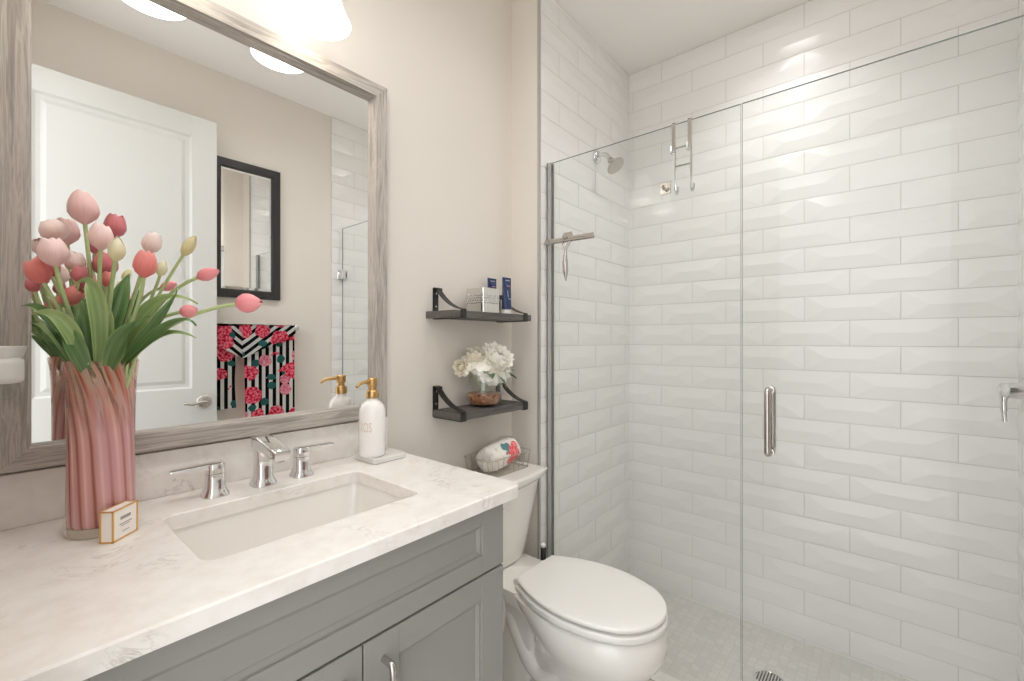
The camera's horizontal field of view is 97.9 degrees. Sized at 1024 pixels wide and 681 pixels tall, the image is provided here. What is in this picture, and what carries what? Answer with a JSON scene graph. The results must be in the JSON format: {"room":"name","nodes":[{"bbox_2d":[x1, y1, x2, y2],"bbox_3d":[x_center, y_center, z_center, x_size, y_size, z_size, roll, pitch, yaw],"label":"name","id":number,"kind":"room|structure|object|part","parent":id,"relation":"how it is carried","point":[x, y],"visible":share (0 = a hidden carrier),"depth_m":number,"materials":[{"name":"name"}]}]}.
{"room":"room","nodes":[
{"label":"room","id":0,"kind":"room"},
{"bbox_2d":[211,0,511,469],"bbox_3d":[-0.535,-0.075,1.278,0.100,2.650,1.534,0,0,40],"label":"wall","id":1,"kind":"structure","parent":0,"point":[444,67],"depth_m":1.52,"materials":[{"name":"white paint"}]},
{"bbox_2d":[0,0,386,473],"bbox_3d":[-0.633,-0.264,1.054,0.034,0.983,0.768,0,0,40],"label":"vanity mirror","id":2,"kind":"object","parent":1,"relation":"attached to","point":[181,120],"visible":0.82,"depth_m":1.00,"materials":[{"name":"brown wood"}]},
{"bbox_3d":[-0.868,-0.264,0.777,0.034,0.983,0.042,0,0,40],"label":"frame","id":3,"kind":"part","parent":2,"relation":"part of","materials":[{"name":"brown wood"}]},
{"bbox_3d":[-0.633,0.206,1.054,0.034,0.042,0.768,0,0,40],"label":"frame","id":4,"kind":"part","parent":2,"relation":"part of","materials":[{"name":"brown wood"}]},
{"bbox_3d":[-0.633,-0.735,1.054,0.034,0.042,0.768,0,0,40],"label":"frame","id":5,"kind":"part","parent":2,"relation":"part of","materials":[{"name":"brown wood"}]},
{"bbox_3d":[-0.398,-0.264,1.331,0.034,0.983,0.042,0,0,40],"label":"frame","id":6,"kind":"part","parent":2,"relation":"part of","materials":[{"name":"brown wood"}]},
{"bbox_2d":[0,417,387,530],"bbox_3d":[-0.642,0.280,1.058,0.019,0.095,0.798,0,0,40],"label":"backsplash","id":7,"kind":"structure","parent":1,"relation":"attached to","point":[28,497],"depth_m":0.95,"materials":[{"name":"white stone"}]},
{"bbox_2d":[286,0,350,40],"bbox_3d":[-0.580,-0.912,0.996,0.195,0.266,0.429,0,0,40],"label":"vanity light","id":8,"kind":"object","parent":1,"relation":"attached to","point":[327,20],"visible":1,"depth_m":1.13,"materials":[{"name":"white glass"}]},
{"bbox_3d":[-0.470,-0.877,1.088,0.052,0.105,0.052,0,0,40],"label":"bulb","id":9,"kind":"part","parent":8,"relation":"part of","materials":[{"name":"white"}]},
{"bbox_2d":[426,287,530,322],"bbox_3d":[-0.107,-0.125,1.597,0.141,0.108,0.398,0,0,40],"label":"wall shelf","id":10,"kind":"object","parent":1,"relation":"attached to","point":[463,314],"visible":0.84,"depth_m":1.51,"materials":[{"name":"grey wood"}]},
{"bbox_2d":[466,287,498,312],"bbox_3d":[-0.104,-0.141,1.597,0.086,0.088,0.086,0,0,40],"label":"box","id":11,"kind":"object","parent":10,"relation":"on","point":[481,299],"visible":0.99,"depth_m":1.57,"materials":[{"name":"white cardboard"}]},
{"bbox_2d":[487,278,495,288],"bbox_3d":[-0.076,-0.166,1.689,0.037,0.138,0.037,0,0,-5],"label":"tube","id":12,"kind":"object","parent":10,"relation":"on","point":[491,282],"visible":0.32,"depth_m":1.68,"materials":[{"name":"blue plastic"}]},
{"bbox_2d":[502,277,511,313],"bbox_3d":[-0.020,-0.165,1.654,0.037,0.136,0.037,0,0,-5],"label":"tube","id":13,"kind":"object","parent":10,"relation":"on","point":[506,282],"visible":0.94,"depth_m":1.64,"materials":[{"name":"blue plastic"}]},
{"bbox_2d":[432,382,527,421],"bbox_3d":[-0.103,0.208,1.601,0.141,0.106,0.352,0,0,40],"label":"wall shelf","id":14,"kind":"object","parent":1,"relation":"attached to","point":[462,413],"visible":0.82,"depth_m":1.52,"materials":[{"name":"grey wood"}]},
{"bbox_2d":[465,373,502,406],"bbox_3d":[-0.100,0.177,1.603,0.136,0.115,0.136,0,0,40],"label":"glass vase","id":15,"kind":"object","parent":14,"relation":"on","point":[475,397],"visible":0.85,"depth_m":1.56,"materials":[{"name":"glass"}]},
{"bbox_2d":[452,359,481,391],"bbox_3d":[-0.147,0.123,1.541,0.122,0.125,0.066,0,0,-27],"label":"peony","id":16,"kind":"object","parent":15,"relation":"in","point":[458,371],"visible":1,"depth_m":1.52,"materials":[{"name":"beige plant"}]},
{"bbox_3d":[-0.139,0.138,1.565,0.092,0.094,0.006,0,0,-43],"label":"stem","id":17,"kind":"part","parent":16,"relation":"part of","materials":[{"name":"green plant"}]},
{"bbox_2d":[461,346,494,390],"bbox_3d":[-0.113,0.102,1.572,0.148,0.166,0.107,0,0,40],"label":"peony","id":18,"kind":"object","parent":15,"relation":"in","point":[474,355],"visible":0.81,"depth_m":1.55,"materials":[{"name":"beige plant"}]},
{"bbox_2d":[473,341,516,391],"bbox_3d":[-0.069,0.093,1.591,0.161,0.185,0.163,0,0,9],"label":"peony","id":19,"kind":"object","parent":15,"relation":"in","point":[497,359],"visible":0.95,"depth_m":1.55,"materials":[{"name":"white plant"}]},
{"bbox_2d":[512,0,536,557],"bbox_3d":[0.014,-0.075,1.825,0.231,2.650,0.010,0,0,40],"label":"wall","id":20,"kind":"structure","parent":0,"point":[524,12],"depth_m":1.78,"materials":[{"name":"white paint"}]},
{"bbox_2d":[650,670,679,680],"bbox_3d":[0.667,1.204,1.349,1.362,0.092,0.140,0,0,40],"label":"trim","id":21,"kind":"structure","parent":20,"relation":"attached to","point":[659,676],"depth_m":1.53,"materials":[{"name":"white tile"}]},
{"bbox_2d":[547,104,740,680],"bbox_3d":[0.416,0.225,1.562,0.705,1.864,0.024,0,0,40],"label":"screen","id":22,"kind":"object","parent":21,"relation":"on","point":[550,166],"visible":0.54,"depth_m":1.78,"materials":[{"name":"clear glass"}]},
{"bbox_2d":[544,231,594,280],"bbox_3d":[0.215,-0.323,1.699,0.220,0.190,0.041,0,0,40],"label":"squeegee","id":23,"kind":"object","parent":22,"relation":"attached to","point":[568,237],"visible":1,"depth_m":1.69,"materials":[{"name":"silver metal"}]},
{"bbox_3d":[0.203,-0.304,1.700,0.042,0.152,0.022,0,0,40],"label":"handle","id":24,"kind":"part","parent":23,"relation":"part of","materials":[{"name":"silver metal"}]},
{"bbox_3d":[0.418,0.224,1.560,0.700,1.862,0.008,0,0,40],"label":"glass","id":25,"kind":"part","parent":22,"relation":"part of","materials":[{"name":"grey"}]},
{"bbox_2d":[660,181,670,194],"bbox_3d":[0.499,-0.503,1.466,0.036,0.038,0.029,0,0,40],"label":"hook","id":26,"kind":"object","parent":22,"relation":"attached to","point":[665,188],"visible":1,"depth_m":1.47,"materials":[{"name":"silver metal"}]},
{"bbox_2d":[669,118,694,194],"bbox_3d":[0.553,-0.596,1.448,0.063,0.229,0.076,0,0,40],"label":"hook","id":27,"kind":"object","parent":22,"relation":"hanging from","point":[688,143],"visible":1,"depth_m":1.45,"materials":[{"name":"silver metal"}]},
{"bbox_2d":[541,0,629,572],"bbox_3d":[0.330,-0.075,2.081,0.095,2.650,0.790,0,0,40],"label":"wall","id":28,"kind":"structure","parent":0,"point":[585,102],"depth_m":2.01,"materials":[{"name":"white tile"}]},
{"bbox_2d":[537,0,540,559],"bbox_3d":[0.106,-0.075,1.747,0.010,2.650,0.010,0,0,40],"label":"trim","id":29,"kind":"structure","parent":28,"relation":"attached to","point":[538,1],"depth_m":1.74,"materials":[{"name":"grey metal"}]},
{"bbox_2d":[593,150,623,173],"bbox_3d":[0.444,-0.823,2.036,0.134,0.124,0.084,0,0,40],"label":"shower","id":30,"kind":"object","parent":28,"relation":"attached to","point":[616,164],"visible":1,"depth_m":2.02,"materials":[{"name":"silver metal"}]},
{"bbox_3d":[0.426,-0.842,2.052,0.080,0.055,0.019,0,0,40],"label":"arm","id":31,"kind":"part","parent":30,"relation":"part of","materials":[{"name":"silver metal"}]},
{"bbox_2d":[555,0,809,74],"bbox_3d":[0.369,-1.450,1.102,1.708,0.100,2.434,0,0,40],"label":"ceiling","id":32,"kind":"structure","parent":0,"point":[639,35],"depth_m":1.96,"materials":[{"name":"white paint"}]},
{"bbox_2d":[650,585,908,680],"bbox_3d":[0.867,1.300,1.688,1.708,0.100,0.896,0,0,40],"label":"floor","id":33,"kind":"structure","parent":0,"point":[705,642],"depth_m":1.78,"materials":[{"name":"grey tile"}]},
{"bbox_2d":[752,669,784,680],"bbox_3d":[0.945,1.248,1.637,0.112,0.004,0.112,0,0,40],"label":"floor drain","id":34,"kind":"object","parent":33,"relation":"on","point":[760,674],"visible":1,"depth_m":1.66,"materials":[{"name":"silver metal"}]},
{"bbox_2d":[629,0,1018,680],"bbox_3d":[1.170,-0.075,1.943,1.383,2.650,0.095,0,0,40],"label":"wall","id":35,"kind":"structure","parent":0,"point":[880,199],"depth_m":1.78,"materials":[{"name":"white tile"}]},
{"bbox_2d":[1017,0,1023,680],"bbox_3d":[1.440,-0.075,1.133,0.095,2.650,0.800,0,0,40],"label":"wall","id":36,"kind":"structure","parent":0,"point":[1020,50],"depth_m":1.43,"materials":[{"name":"white tile"}]},
{"bbox_2d":[742,15,1023,680],"bbox_3d":[0.936,0.224,1.120,0.652,1.862,0.093,0,0,40],"label":"shower door","id":37,"kind":"structure","parent":36,"relation":"attached to","point":[770,391],"depth_m":1.28,"materials":[{"name":"clear glass"}]},
{"bbox_3d":[0.743,0.232,1.284,0.024,0.203,0.093,0,0,40],"label":"pull handle","id":38,"kind":"part","parent":37,"relation":"part of","materials":[{"name":"silver metal"}]},
{"bbox_2d":[997,374,1023,421],"bbox_3d":[1.500,0.160,1.331,0.066,0.170,0.150,0,0,40],"label":"shower valve","id":39,"kind":"object","parent":36,"relation":"attached to","point":[1011,390],"visible":1,"depth_m":1.33,"materials":[{"name":"silver metal"}]},
{"bbox_3d":[1.484,0.197,1.344,0.024,0.097,0.020,0,0,40],"label":"lever","id":40,"kind":"part","parent":39,"relation":"part of","materials":[{"name":"silver metal"}]},
{"bbox_3d":[1.500,0.150,1.331,0.066,0.150,0.150,0,0,40],"label":"plate","id":41,"kind":"part","parent":39,"relation":"part of","materials":[{"name":"silver metal"}]},
{"bbox_3d":[-0.073,1.300,0.581,1.708,0.100,2.008,0,0,40],"label":"floor","id":42,"kind":"structure","parent":0,"visible":0},
{"bbox_2d":[83,504,502,680],"bbox_3d":[-0.446,0.804,0.882,0.545,0.892,0.756,0,0,40],"label":"vanity cabinet","id":43,"kind":"object","parent":42,"relation":"on","point":[429,607],"visible":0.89,"depth_m":0.77,"materials":[{"name":"grey paint"}]},
{"bbox_2d":[0,417,518,680],"bbox_3d":[-0.443,0.294,0.892,0.540,0.123,0.802,0,0,40],"label":"countertop","id":44,"kind":"structure","parent":43,"relation":"on","point":[71,610],"depth_m":0.70,"materials":[{"name":"white stone"}]},
{"bbox_2d":[61,360,138,539],"bbox_3d":[-0.712,0.180,0.774,0.101,0.296,0.100,0,0,40],"label":"vase","id":45,"kind":"object","parent":44,"relation":"on","point":[100,471],"visible":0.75,"depth_m":0.74,"materials":[{"name":"pink glass"}]},
{"bbox_2d":[22,257,62,337],"bbox_3d":[-0.723,0.080,0.733,0.052,0.427,0.113,0,0,40],"label":"tulip","id":46,"kind":"object","parent":45,"relation":"in","point":[35,270],"visible":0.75,"depth_m":0.70,"materials":[{"name":"pink plant"}]},
{"bbox_3d":[-0.721,0.101,0.746,0.019,0.386,0.091,0,0,29],"label":"stem","id":47,"kind":"part","parent":46,"relation":"part of","materials":[{"name":"green plant"}]},
{"bbox_2d":[29,256,73,367],"bbox_3d":[-0.749,0.074,0.741,0.079,0.439,0.063,0,0,-27],"label":"tulip","id":48,"kind":"object","parent":45,"relation":"in","point":[42,326],"visible":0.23,"depth_m":0.72,"materials":[{"name":"green plant"}]},
{"bbox_3d":[-0.743,0.093,0.758,0.060,0.401,0.020,0,0,-43],"label":"stem","id":49,"kind":"part","parent":48,"relation":"part of","materials":[{"name":"green plant"}]},
{"bbox_2d":[24,279,83,402],"bbox_3d":[-0.753,0.093,0.747,0.104,0.400,0.026,0,0,-14],"label":"tulip","id":50,"kind":"object","parent":45,"relation":"in","point":[33,287],"visible":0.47,"depth_m":0.74,"materials":[{"name":"green plant"}]},
{"bbox_2d":[38,219,79,304],"bbox_3d":[-0.747,0.044,0.761,0.087,0.498,0.038,0,0,-25],"label":"tulip","id":51,"kind":"object","parent":45,"relation":"in","point":[54,228],"visible":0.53,"depth_m":0.74,"materials":[{"name":"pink plant"}]},
{"bbox_3d":[-0.734,0.062,0.765,0.068,0.463,0.021,0,0,-42],"label":"stem","id":52,"kind":"part","parent":51,"relation":"part of","materials":[{"name":"green plant"}]},
{"bbox_2d":[31,237,88,405],"bbox_3d":[-0.717,0.064,0.711,0.075,0.458,0.073,0,0,40],"label":"tulip","id":53,"kind":"object","parent":45,"relation":"in","point":[53,252],"visible":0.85,"depth_m":0.70,"materials":[{"name":"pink plant"}]},
{"bbox_3d":[-0.720,0.087,0.734,0.013,0.412,0.055,0,0,6],"label":"stem","id":54,"kind":"part","parent":53,"relation":"part of","materials":[{"name":"green plant"}]},
{"bbox_2d":[33,285,90,383],"bbox_3d":[-0.729,0.101,0.739,0.044,0.385,0.090,0,0,28],"label":"tulip","id":55,"kind":"object","parent":45,"relation":"in","point":[74,297],"visible":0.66,"depth_m":0.72,"materials":[{"name":"pink plant"}]},
{"bbox_3d":[-0.732,0.115,0.758,0.021,0.356,0.059,0,0,28],"label":"stem","id":56,"kind":"part","parent":55,"relation":"part of","materials":[{"name":"green plant"}]},
{"bbox_2d":[64,250,93,367],"bbox_3d":[-0.716,0.070,0.744,0.065,0.447,0.082,0,0,-26],"label":"tulip","id":57,"kind":"object","parent":45,"relation":"in","point":[81,318],"visible":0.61,"depth_m":0.73,"materials":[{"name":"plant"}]},
{"bbox_2d":[62,189,99,383],"bbox_3d":[-0.715,0.019,0.735,0.060,0.548,0.102,0,0,-14],"label":"tulip","id":58,"kind":"object","parent":45,"relation":"in","point":[81,206],"visible":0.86,"depth_m":0.74,"materials":[{"name":"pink plant"}]},
{"bbox_3d":[-0.713,0.047,0.773,0.010,0.492,0.045,0,0,40],"label":"stem","id":59,"kind":"part","parent":58,"relation":"part of","materials":[{"name":"green plant"}]},
{"bbox_2d":[70,265,95,387],"bbox_3d":[-0.713,0.084,0.750,0.028,0.418,0.050,0,0,-10],"label":"tulip","id":60,"kind":"object","parent":45,"relation":"in","point":[78,272],"visible":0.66,"depth_m":0.73,"materials":[{"name":"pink plant"}]},
{"bbox_2d":[76,221,113,384],"bbox_3d":[-0.682,0.049,0.731,0.044,0.488,0.086,0,0,-30],"label":"tulip","id":61,"kind":"object","parent":45,"relation":"in","point":[99,236],"visible":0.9,"depth_m":0.72,"materials":[{"name":"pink plant"}]},
{"bbox_3d":[-0.693,0.071,0.753,0.011,0.444,0.038,0,0,-36],"label":"stem","id":62,"kind":"part","parent":61,"relation":"part of","materials":[{"name":"green plant"}]},
{"bbox_2d":[80,251,118,311],"bbox_3d":[-0.708,0.068,0.767,0.037,0.451,0.063,0,0,-19],"label":"tulip","id":63,"kind":"object","parent":45,"relation":"in","point":[107,261],"visible":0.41,"depth_m":0.77,"materials":[{"name":"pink plant"}]},
{"bbox_2d":[97,271,113,388],"bbox_3d":[-0.686,0.086,0.756,0.022,0.414,0.077,0,0,-39],"label":"tulip","id":64,"kind":"object","parent":45,"relation":"in","point":[106,275],"visible":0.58,"depth_m":0.76,"materials":[{"name":"pink plant"}]},
{"bbox_3d":[-0.702,0.100,0.780,0.013,0.387,0.023,0,0,18],"label":"stem","id":65,"kind":"part","parent":64,"relation":"part of","materials":[{"name":"green plant"}]},
{"bbox_2d":[103,213,126,380],"bbox_3d":[-0.713,0.032,0.785,0.047,0.522,0.058,0,0,-27],"label":"tulip","id":66,"kind":"object","parent":45,"relation":"in","point":[117,224],"visible":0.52,"depth_m":0.79,"materials":[{"name":"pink plant"}]},
{"bbox_2d":[101,236,150,385],"bbox_3d":[-0.652,0.062,0.728,0.176,0.463,0.027,0,0,26],"label":"tulip","id":67,"kind":"object","parent":45,"relation":"in","point":[114,349],"visible":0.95,"depth_m":0.72,"materials":[{"name":"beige plant"}]},
{"bbox_3d":[-0.682,0.083,0.748,0.105,0.422,0.017,0,0,28],"label":"stem","id":68,"kind":"part","parent":67,"relation":"part of","materials":[{"name":"green plant"}]},
{"bbox_2d":[107,250,157,403],"bbox_3d":[-0.638,0.074,0.741,0.131,0.439,0.040,0,0,20],"label":"tulip","id":69,"kind":"object","parent":45,"relation":"in","point":[145,264],"visible":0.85,"depth_m":0.73,"materials":[{"name":"pink plant"}]},
{"bbox_3d":[-0.645,0.095,0.744,0.118,0.396,0.007,0,0,26],"label":"stem","id":70,"kind":"part","parent":69,"relation":"part of","materials":[{"name":"green plant"}]},
{"bbox_2d":[122,232,161,325],"bbox_3d":[-0.665,0.053,0.783,0.119,0.482,0.035,0,0,12],"label":"tulip","id":71,"kind":"object","parent":45,"relation":"in","point":[152,242],"visible":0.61,"depth_m":0.77,"materials":[{"name":"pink plant"}]},
{"bbox_3d":[-0.675,0.070,0.777,0.102,0.446,0.012,0,0,12],"label":"stem","id":72,"kind":"part","parent":71,"relation":"part of","materials":[{"name":"green plant"}]},
{"bbox_2d":[122,259,167,368],"bbox_3d":[-0.655,0.075,0.767,0.126,0.437,0.047,0,0,-12],"label":"tulip","id":73,"kind":"object","parent":45,"relation":"in","point":[162,269],"visible":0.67,"depth_m":0.79,"materials":[{"name":"beige plant"}]},
{"bbox_2d":[123,281,177,369],"bbox_3d":[-0.651,0.093,0.778,0.108,0.400,0.048,0,0,-12],"label":"tulip","id":74,"kind":"object","parent":45,"relation":"in","point":[171,285],"visible":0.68,"depth_m":0.80,"materials":[{"name":"pink plant"}]},
{"bbox_3d":[-0.670,0.099,0.788,0.084,0.390,0.022,0,0,-29],"label":"stem","id":75,"kind":"part","parent":74,"relation":"part of","materials":[{"name":"green plant"}]},
{"bbox_2d":[120,235,196,365],"bbox_3d":[-0.615,0.057,0.748,0.181,0.473,0.064,0,0,10],"label":"tulip","id":76,"kind":"object","parent":45,"relation":"in","point":[188,246],"visible":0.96,"depth_m":0.74,"materials":[{"name":"green plant"}]},
{"bbox_3d":[-0.630,0.074,0.770,0.143,0.439,0.010,0,0,11],"label":"stem","id":77,"kind":"part","parent":76,"relation":"part of","materials":[{"name":"green plant"}]},
{"bbox_2d":[124,305,197,380],"bbox_3d":[-0.605,0.117,0.758,0.230,0.353,0.047,0,0,26],"label":"tulip","id":78,"kind":"object","parent":45,"relation":"in","point":[187,311],"visible":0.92,"depth_m":0.73,"materials":[{"name":"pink plant"}]},
{"bbox_3d":[-0.634,0.122,0.761,0.174,0.343,0.016,0,0,18],"label":"stem","id":79,"kind":"part","parent":78,"relation":"part of","materials":[{"name":"green plant"}]},
{"bbox_2d":[126,268,219,365],"bbox_3d":[-0.618,0.084,0.756,0.229,0.419,0.049,0,0,-1],"label":"tulip","id":80,"kind":"object","parent":45,"relation":"in","point":[150,307],"visible":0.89,"depth_m":0.75,"materials":[{"name":"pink plant"}]},
{"bbox_3d":[-0.638,0.091,0.775,0.191,0.405,0.010,0,0,2],"label":"stem","id":81,"kind":"part","parent":80,"relation":"part of","materials":[{"name":"green plant"}]},
{"bbox_2d":[126,293,262,387],"bbox_3d":[-0.570,0.108,0.746,0.315,0.372,0.047,0,0,6],"label":"tulip","id":82,"kind":"object","parent":45,"relation":"in","point":[247,303],"visible":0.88,"depth_m":0.73,"materials":[{"name":"pink plant"}]},
{"bbox_2d":[99,500,137,543],"bbox_3d":[-0.656,0.302,0.745,0.021,0.051,0.054,0,0,-5],"label":"gift box","id":83,"kind":"object","parent":44,"relation":"on","point":[120,520],"visible":1,"depth_m":0.73,"materials":[{"name":"white cardboard"}]},
{"bbox_2d":[168,433,333,499],"bbox_3d":[-0.541,0.272,0.990,0.130,0.112,0.339,0,0,40],"label":"faucet","id":84,"kind":"object","parent":44,"relation":"on","point":[267,449],"visible":1,"depth_m":0.99,"materials":[{"name":"silver metal"}]},
{"bbox_3d":[-0.649,0.269,0.922,0.035,0.020,0.096,0,0,40],"label":"lever","id":85,"kind":"part","parent":84,"relation":"part of","materials":[{"name":"silver metal"}]},
{"bbox_3d":[-0.630,0.304,0.946,0.050,0.048,0.050,0,0,40],"label":"handle","id":86,"kind":"part","parent":84,"relation":"part of","materials":[{"name":"silver metal"}]},
{"bbox_3d":[-0.539,0.272,0.993,0.130,0.112,0.052,0,0,40],"label":"spout","id":87,"kind":"part","parent":84,"relation":"part of","materials":[{"name":"silver metal"}]},
{"bbox_3d":[-0.512,0.304,1.085,0.050,0.048,0.050,0,0,40],"label":"handle","id":88,"kind":"part","parent":84,"relation":"part of","materials":[{"name":"silver metal"}]},
{"bbox_3d":[-0.492,0.269,1.108,0.035,0.020,0.096,0,0,40],"label":"lever","id":89,"kind":"part","parent":84,"relation":"part of","materials":[{"name":"silver metal"}]},
{"bbox_2d":[172,483,401,560],"bbox_3d":[-0.422,0.423,0.892,0.302,0.133,0.440,0,0,40],"label":"sink basin","id":90,"kind":"object","parent":44,"relation":"in","point":[225,536],"visible":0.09,"depth_m":0.98,"materials":[{"name":"white ceramic"}]},
{"bbox_2d":[354,447,405,464],"bbox_3d":[-0.367,0.320,1.243,0.106,0.015,0.108,0,0,40],"label":"tray","id":91,"kind":"object","parent":44,"relation":"on","point":[391,454],"visible":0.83,"depth_m":1.22,"materials":[{"name":"white ceramic"}]},
{"bbox_2d":[355,378,385,457],"bbox_3d":[-0.384,0.210,1.221,0.071,0.213,0.087,0,0,-8],"label":"soap dispenser","id":92,"kind":"object","parent":91,"relation":"on","point":[372,412],"visible":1,"depth_m":1.20,"materials":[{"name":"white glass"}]},
{"bbox_2d":[359,398,385,457],"bbox_3d":[-0.385,0.236,1.229,0.071,0.160,0.072,0,0,40],"label":"bottle","id":93,"kind":"object","parent":92,"relation":"on","point":[372,412],"depth_m":1.20,"materials":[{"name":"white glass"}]},
{"bbox_3d":[-0.386,0.833,0.598,0.019,0.645,0.400,0,0,40],"label":"door","id":94,"kind":"part","parent":43,"relation":"part of","materials":[{"name":"grey paint"}]},
{"bbox_3d":[-0.211,0.612,0.765,0.035,0.131,0.012,0,0,40],"label":"handle","id":95,"kind":"part","parent":43,"relation":"part of","materials":[{"name":"silver metal"}]},
{"bbox_3d":[-0.141,0.833,0.887,0.019,0.645,0.352,0,0,40],"label":"door","id":96,"kind":"part","parent":43,"relation":"part of","materials":[{"name":"grey paint"}]},
{"bbox_2d":[541,542,545,559],"bbox_3d":[0.121,1.007,1.681,0.031,0.484,0.029,0,0,40],"label":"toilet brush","id":97,"kind":"object","parent":42,"relation":"on","point":[543,545],"visible":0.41,"depth_m":1.68,"materials":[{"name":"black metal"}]},
{"bbox_2d":[473,460,667,680],"bbox_3d":[0.149,0.864,1.448,0.706,0.772,0.356,0,0,40],"label":"toilet","id":98,"kind":"object","parent":42,"relation":"on","point":[568,618],"visible":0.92,"depth_m":1.33,"materials":[{"name":"white ceramic"}]},
{"bbox_2d":[464,447,530,477],"bbox_3d":[-0.050,0.446,1.649,0.136,0.062,0.237,0,0,40],"label":"wire basket","id":99,"kind":"object","parent":98,"relation":"on","point":[478,468],"visible":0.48,"depth_m":1.62,"materials":[{"name":"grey metal"}]},
{"bbox_2d":[475,436,520,471],"bbox_3d":[-0.049,0.417,1.637,0.116,0.109,0.163,0,0,40],"label":"rolled towel","id":100,"kind":"object","parent":99,"relation":"in","point":[505,446],"visible":0.94,"depth_m":1.59,"materials":[{"name":"fabric"}]},
{"bbox_2d":[503,599,505,631],"bbox_3d":[-0.103,0.956,1.508,0.233,0.321,0.068,0,0,40],"label":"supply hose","id":101,"kind":"object","parent":98,"relation":"attached to","point":[504,602],"visible":0.12,"depth_m":1.43,"materials":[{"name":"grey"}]},
{"bbox_3d":[-0.039,0.498,1.608,0.213,0.040,0.356,0,0,40],"label":"tank lid","id":102,"kind":"part","parent":98,"relation":"part of","materials":[{"name":"white ceramic"}]},
{"bbox_3d":[-0.047,0.659,1.615,0.183,0.280,0.292,0,0,40],"label":"tank","id":103,"kind":"part","parent":98,"relation":"part of","materials":[{"name":"white ceramic"}]},
{"bbox_3d":[0.246,0.766,1.366,0.444,0.016,0.326,0,0,40],"label":"seat lid","id":104,"kind":"part","parent":98,"relation":"part of","materials":[{"name":"white plastic"}]},
{"bbox_3d":[-0.376,-0.075,0.223,1.508,2.650,0.130,0,0,40],"label":"wall","id":105,"kind":"structure","parent":0,"visible":0},
{"bbox_2d":[0,346,27,399],"bbox_3d":[-0.816,0.052,0.715,0.054,0.086,0.054,0,0,40],"label":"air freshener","id":106,"kind":"object","parent":105,"relation":"attached to","point":[11,357],"visible":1,"depth_m":0.71,"materials":[{"name":"white plastic"}]}
]}

